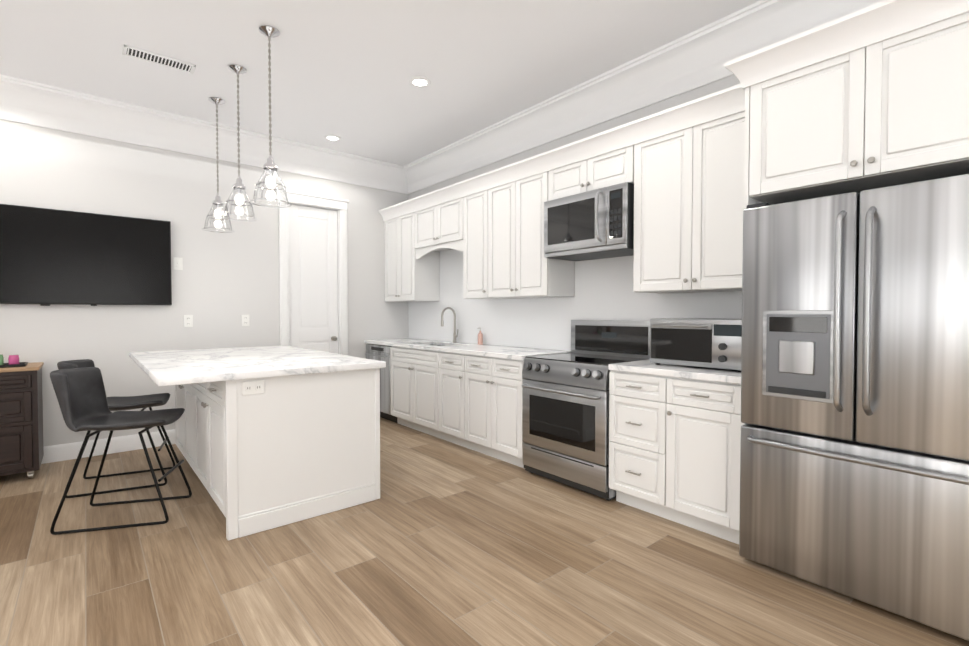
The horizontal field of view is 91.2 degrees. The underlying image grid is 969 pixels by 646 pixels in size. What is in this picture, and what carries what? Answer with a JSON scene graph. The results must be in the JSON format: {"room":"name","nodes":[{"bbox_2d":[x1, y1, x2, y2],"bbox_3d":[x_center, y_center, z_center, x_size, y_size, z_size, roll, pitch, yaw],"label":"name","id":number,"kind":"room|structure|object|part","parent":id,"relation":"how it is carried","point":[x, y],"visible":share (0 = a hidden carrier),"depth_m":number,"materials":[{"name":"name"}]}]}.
{"room":"kitchen","nodes":[
{"label":"kitchen","id":0,"kind":"room"},
{"bbox_2d":[0,119,408,446],"bbox_3d":[-3.656,-0.378,4.050,7.050,3.100,0.120,-1,2,-40],"label":"wall","id":1,"kind":"structure","parent":0,"point":[222,283],"depth_m":4.52,"materials":[{"name":"white paint"}]},
{"bbox_2d":[0,204,171,305],"bbox_3d":[-3.500,-0.547,4.056,1.380,0.802,0.062,-1,2,-40],"label":"tv","id":2,"kind":"object","parent":1,"relation":"attached to","point":[48,257],"visible":1,"depth_m":4.06,"materials":[{"name":"black plastic"}]},
{"bbox_2d":[41,429,175,463],"bbox_3d":[-4.217,1.114,3.523,5.210,0.140,0.016,-1,2,-40],"label":"baseboard","id":3,"kind":"structure","parent":1,"relation":"attached to","point":[61,452],"depth_m":4.21,"materials":[{"name":"white wood"}]},
{"bbox_2d":[173,257,182,269],"bbox_3d":[-2.941,-0.569,4.555,0.075,0.118,0.017,-1,2,-40],"label":"switch plate","id":4,"kind":"object","parent":1,"relation":"attached to","point":[177,264],"visible":1,"depth_m":4.55,"materials":[{"name":"white plastic"}]},
{"bbox_2d":[184,315,192,326],"bbox_3d":[-2.882,-0.020,4.622,0.075,0.118,0.008,-1,2,-40],"label":"electrical outlet plate","id":5,"kind":"object","parent":1,"relation":"attached to","point":[188,320],"visible":1,"depth_m":4.62,"materials":[{"name":"white plastic"}]},
{"bbox_2d":[0,74,403,191],"bbox_3d":[-3.570,-1.775,3.910,6.480,0.300,0.160,-1,2,-40],"label":"crown molding","id":6,"kind":"structure","parent":1,"relation":"attached to","point":[21,100],"depth_m":4.48,"materials":[{"name":"white wood"}]},
{"bbox_2d":[241,315,248,325],"bbox_3d":[-2.491,-0.027,4.949,0.075,0.118,0.008,-1,2,-40],"label":"electrical outlet plate","id":7,"kind":"object","parent":1,"relation":"attached to","point":[245,320],"visible":1,"depth_m":4.95,"materials":[{"name":"white plastic"}]},
{"bbox_2d":[288,204,337,353],"bbox_3d":[-1.939,-0.091,5.426,0.560,2.452,0.108,-1,2,-40],"label":"door","id":8,"kind":"structure","parent":1,"relation":"in","point":[313,295],"depth_m":5.43,"materials":[{"name":"white wood"}]},
{"bbox_2d":[279,190,348,355],"bbox_3d":[-1.959,-0.155,5.448,0.810,2.595,0.142,-1,2,-40],"label":"door frame","id":9,"kind":"structure","parent":1,"relation":"attached to","point":[310,200],"depth_m":5.42,"materials":[{"name":"white wood"}]},
{"bbox_2d":[0,0,759,165],"bbox_3d":[-0.912,-1.887,0.745,7.050,0.060,8.620,-1,2,-40],"label":"ceiling","id":10,"kind":"structure","parent":0,"point":[345,70],"depth_m":3.38,"materials":[{"name":"white paint"}]},
{"bbox_2d":[122,44,195,73],"bbox_3d":[-2.357,-1.909,3.449,0.430,0.010,0.160,-1,2,-40],"label":"ceiling vent","id":11,"kind":"object","parent":10,"relation":"in","point":[154,58],"visible":1,"depth_m":3.44,"materials":[{"name":"white metal"}]},
{"bbox_2d":[202,97,234,232],"bbox_3d":[-2.317,-1.367,4.121,0.254,1.124,0.254,-1,2,-40],"label":"pendant light","id":12,"kind":"object","parent":10,"relation":"hanging from","point":[214,221],"visible":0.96,"depth_m":4.09,"materials":[{"name":"clear glass"}]},
{"bbox_2d":[220,64,257,220],"bbox_3d":[-1.859,-1.356,3.591,0.254,1.124,0.254,-1,2,-40],"label":"pendant light","id":13,"kind":"object","parent":10,"relation":"hanging from","point":[238,205],"visible":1,"depth_m":3.56,"materials":[{"name":"clear glass"}]},
{"bbox_2d":[250,25,291,207],"bbox_3d":[-1.405,-1.346,3.111,0.254,1.124,0.254,-1,2,-40],"label":"pendant light","id":14,"kind":"object","parent":10,"relation":"hanging from","point":[270,188],"visible":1,"depth_m":3.08,"materials":[{"name":"clear glass"}]},
{"bbox_2d":[324,135,341,140],"bbox_3d":[-1.593,-1.942,4.989,0.176,0.011,0.176,-1,2,-40],"label":"recessed light","id":15,"kind":"object","parent":10,"relation":"in","point":[332,137],"visible":0.96,"depth_m":4.97,"materials":[{"name":"white plastic"}]},
{"bbox_2d":[409,76,430,86],"bbox_3d":[-0.514,-1.916,3.780,0.176,0.011,0.176,-1,2,-40],"label":"recessed light","id":16,"kind":"object","parent":10,"relation":"in","point":[418,81],"visible":1,"depth_m":3.77,"materials":[{"name":"white plastic"}]},
{"bbox_2d":[0,417,968,645],"bbox_3d":[-0.912,1.272,0.813,7.050,0.060,8.620,-1,2,-40],"label":"floor","id":17,"kind":"structure","parent":0,"point":[440,542],"depth_m":2.29,"materials":[{"name":"brown wood"}]},
{"bbox_2d":[0,362,43,478],"bbox_3d":[-3.830,0.759,3.488,0.854,0.848,0.515,-1,2,-40],"label":"bar cabinet","id":18,"kind":"object","parent":17,"relation":"on","point":[21,426],"visible":1,"depth_m":3.52,"materials":[{"name":"brown wood"}]},
{"bbox_2d":[0,362,27,367],"bbox_3d":[-3.629,0.320,3.605,0.220,0.020,0.180,-1,2,-40],"label":"tray","id":19,"kind":"object","parent":18,"relation":"on","point":[21,364],"visible":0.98,"depth_m":3.58,"materials":[{"name":"black plastic"}]},
{"bbox_2d":[0,354,3,364],"bbox_3d":[-3.663,0.280,3.575,0.060,0.082,0.060,-1,2,-40],"label":"jar","id":20,"kind":"object","parent":19,"relation":"on","point":[1,359],"visible":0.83,"depth_m":3.58,"materials":[{"name":"green glass"}]},
{"bbox_2d":[8,355,18,364],"bbox_3d":[-3.598,0.282,3.630,0.060,0.075,0.060,-1,2,-40],"label":"jar","id":21,"kind":"object","parent":19,"relation":"on","point":[13,359],"visible":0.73,"depth_m":3.61,"materials":[{"name":"pink glass"}]},
{"bbox_2d":[57,359,174,497],"bbox_3d":[-2.704,0.726,3.500,0.660,0.914,0.443,-1,1,-26],"label":"stool","id":22,"kind":"object","parent":17,"relation":"on","point":[120,403],"visible":0.56,"depth_m":3.53,"materials":[{"name":"black metal"}]},
{"bbox_3d":[-2.716,0.450,3.488,0.648,0.373,0.450,-1,1,-26],"label":"seat","id":23,"kind":"part","parent":22,"relation":"part of","materials":[{"name":"leather"}]},
{"bbox_2d":[50,367,191,534],"bbox_3d":[-2.259,0.738,2.942,0.660,0.914,0.443,0,1,-15],"label":"stool","id":24,"kind":"object","parent":17,"relation":"on","point":[80,393],"visible":1,"depth_m":2.94,"materials":[{"name":"black leather"}]},
{"bbox_3d":[-2.272,0.462,2.932,0.648,0.373,0.450,0,1,-15],"label":"seat","id":25,"kind":"part","parent":24,"relation":"part of","materials":[{"name":"leather"}]},
{"bbox_2d":[175,384,190,465],"bbox_3d":[-2.020,0.728,4.053,0.928,0.888,1.072,-1,2,-40],"label":"base cabinet","id":26,"kind":"object","parent":17,"relation":"on","point":[183,391],"depth_m":3.74,"materials":[{"name":"white wood"}]},
{"bbox_2d":[191,368,379,540],"bbox_3d":[-1.405,0.744,3.321,0.930,0.888,1.073,-1,2,-40],"label":"base cabinet","id":27,"kind":"object","parent":17,"relation":"on","point":[283,450],"depth_m":2.88,"materials":[{"name":"white wood"}]},
{"bbox_2d":[242,380,264,394],"bbox_3d":[-1.310,0.366,2.692,0.120,0.076,0.009,-1,2,-40],"label":"outlet","id":28,"kind":"object","parent":27,"relation":"attached to","point":[253,387],"visible":1,"depth_m":2.69,"materials":[{"name":"white plastic"}]},
{"bbox_2d":[129,345,385,385],"bbox_3d":[-1.820,0.272,3.587,1.270,0.040,2.090,-1,2,-40],"label":"countertop","id":29,"kind":"structure","parent":27,"relation":"on","point":[171,367],"depth_m":3.08,"materials":[{"name":"stone"}]},
{"bbox_2d":[365,344,396,422],"bbox_3d":[-1.044,0.695,5.758,0.653,0.881,0.605,-1,2,-40],"label":"dishwasher","id":30,"kind":"object","parent":17,"relation":"on","point":[378,352],"visible":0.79,"depth_m":5.46,"materials":[{"name":"grey metal"}]},
{"bbox_2d":[434,351,467,446],"bbox_3d":[-0.079,0.717,4.653,0.615,0.884,0.526,-1,2,-40],"label":"base cabinet","id":31,"kind":"object","parent":17,"relation":"on","point":[449,368],"depth_m":4.48,"materials":[{"name":"white wood"}]},
{"bbox_2d":[466,355,524,467],"bbox_3d":[0.275,0.726,4.230,0.615,0.884,0.810,-1,2,-40],"label":"base cabinet","id":32,"kind":"object","parent":17,"relation":"on","point":[473,402],"depth_m":3.98,"materials":[{"name":"white wood"}]},
{"bbox_2d":[364,338,570,359],"bbox_3d":[-0.351,0.247,4.960,0.625,0.038,2.746,-1,2,-40],"label":"countertop","id":33,"kind":"structure","parent":32,"relation":"on","point":[510,352],"depth_m":4.52,"materials":[{"name":"stone"}]},
{"bbox_2d":[441,307,457,342],"bbox_3d":[-0.378,0.022,5.249,0.214,0.398,0.103,-1,2,-40],"label":"faucet","id":34,"kind":"object","parent":33,"relation":"on","point":[442,323],"visible":1,"depth_m":5.29,"materials":[{"name":"silver metal"}]},
{"bbox_2d":[478,328,482,344],"bbox_3d":[-0.047,0.138,4.974,0.063,0.177,0.055,-1,2,-40],"label":"soap bottle","id":35,"kind":"object","parent":33,"relation":"on","point":[480,338],"visible":1,"depth_m":4.96,"materials":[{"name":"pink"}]},
{"bbox_2d":[522,320,649,500],"bbox_3d":[0.761,0.582,3.586,0.688,1.200,0.785,-1,2,-40],"label":"range","id":36,"kind":"object","parent":17,"relation":"on","point":[565,418],"visible":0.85,"depth_m":3.44,"materials":[{"name":"grey metal"}]},
{"bbox_2d":[609,370,740,543],"bbox_3d":[1.300,0.753,2.983,0.648,0.885,0.826,-1,2,-40],"label":"base cabinet","id":37,"kind":"object","parent":17,"relation":"on","point":[674,449],"visible":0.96,"depth_m":2.76,"materials":[{"name":"white wood"}]},
{"bbox_2d":[608,359,740,383],"bbox_3d":[1.310,0.289,2.979,0.625,0.038,0.824,-1,2,-40],"label":"countertop","id":38,"kind":"structure","parent":37,"relation":"on","point":[694,372],"depth_m":2.80,"materials":[{"name":"stone"}]},
{"bbox_2d":[650,318,741,371],"bbox_3d":[1.381,0.122,2.950,0.419,0.296,0.585,-1,2,-40],"label":"toaster oven","id":39,"kind":"object","parent":38,"relation":"on","point":[708,342],"visible":0.83,"depth_m":2.82,"materials":[{"name":"silver metal"}]},
{"bbox_2d":[739,174,968,640],"bbox_3d":[1.820,0.314,2.228,0.789,1.795,0.924,-1,2,-40],"label":"fridge","id":40,"kind":"object","parent":17,"relation":"on","point":[854,460],"visible":1,"depth_m":2.00,"materials":[{"name":"grey metal"}]},
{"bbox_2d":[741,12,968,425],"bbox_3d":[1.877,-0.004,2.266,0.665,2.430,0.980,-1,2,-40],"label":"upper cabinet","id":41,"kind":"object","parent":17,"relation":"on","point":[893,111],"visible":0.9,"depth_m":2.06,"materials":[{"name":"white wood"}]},
{"bbox_2d":[408,75,739,350],"bbox_3d":[1.790,-0.355,2.980,0.120,3.100,8.520,-1,2,-40],"label":"wall","id":42,"kind":"structure","parent":0,"point":[710,88],"depth_m":3.88,"materials":[{"name":"white paint"}]},
{"bbox_2d":[384,213,439,301],"bbox_3d":[-0.896,-0.781,5.805,0.346,1.030,0.716,-1,2,-40],"label":"upper cabinet","id":43,"kind":"object","parent":42,"relation":"attached to","point":[411,275],"depth_m":5.60,"materials":[{"name":"white wood"}]},
{"bbox_2d":[412,197,463,250],"bbox_3d":[-0.374,-1.062,5.176,0.346,0.440,0.910,-1,2,-40],"label":"upper cabinet","id":44,"kind":"object","parent":42,"relation":"attached to","point":[440,227],"depth_m":5.03,"materials":[{"name":"white wood"}]},
{"bbox_2d":[460,189,491,298],"bbox_3d":[0.059,-0.756,4.666,0.346,1.030,0.438,-1,2,-40],"label":"upper cabinet","id":45,"kind":"object","parent":42,"relation":"attached to","point":[476,245],"depth_m":4.55,"materials":[{"name":"white wood"}]},
{"bbox_2d":[492,171,574,298],"bbox_3d":[0.384,-0.748,4.279,0.346,1.030,0.806,-1,2,-40],"label":"upper cabinet","id":46,"kind":"object","parent":42,"relation":"attached to","point":[495,235],"depth_m":4.08,"materials":[{"name":"white wood"}]},
{"bbox_2d":[379,0,968,220],"bbox_3d":[0.479,-1.294,3.873,0.713,0.130,5.431,-1,2,-40],"label":"crown molding","id":47,"kind":"structure","parent":46,"relation":"attached to","point":[873,24],"depth_m":2.42,"materials":[{"name":"white wood"}]},
{"bbox_2d":[408,249,741,350],"bbox_3d":[0.412,-0.297,4.528,0.003,1.063,4.370,-1,2,-40],"label":"backsplash","id":48,"kind":"structure","parent":42,"relation":"attached to","point":[604,289],"depth_m":4.28,"materials":[{"name":"white"}]},
{"bbox_2d":[548,145,633,200],"bbox_3d":[0.886,-1.112,3.650,0.375,0.275,0.782,-1,2,-40],"label":"upper cabinet","id":49,"kind":"object","parent":42,"relation":"attached to","point":[606,169],"visible":0.65,"depth_m":3.51,"materials":[{"name":"white wood"}]},
{"bbox_2d":[544,182,633,260],"bbox_3d":[0.848,-0.744,3.626,0.473,0.450,0.757,-1,2,-40],"label":"microwave","id":50,"kind":"object","parent":49,"relation":"attached to","point":[593,224],"visible":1,"depth_m":3.47,"materials":[{"name":"grey metal"}]},
{"bbox_2d":[398,0,883,193],"bbox_3d":[1.651,-1.753,2.898,0.160,0.300,8.420,-1,2,-40],"label":"crown molding","id":51,"kind":"structure","parent":42,"relation":"attached to","point":[700,57],"depth_m":3.53,"materials":[{"name":"white"}]},
{"bbox_2d":[633,111,744,293],"bbox_3d":[1.405,-0.721,3.039,0.375,1.030,0.826,-1,2,-40],"label":"upper cabinet","id":52,"kind":"object","parent":42,"relation":"attached to","point":[688,205],"visible":0.69,"depth_m":2.94,"materials":[{"name":"white wood"}]}
]}

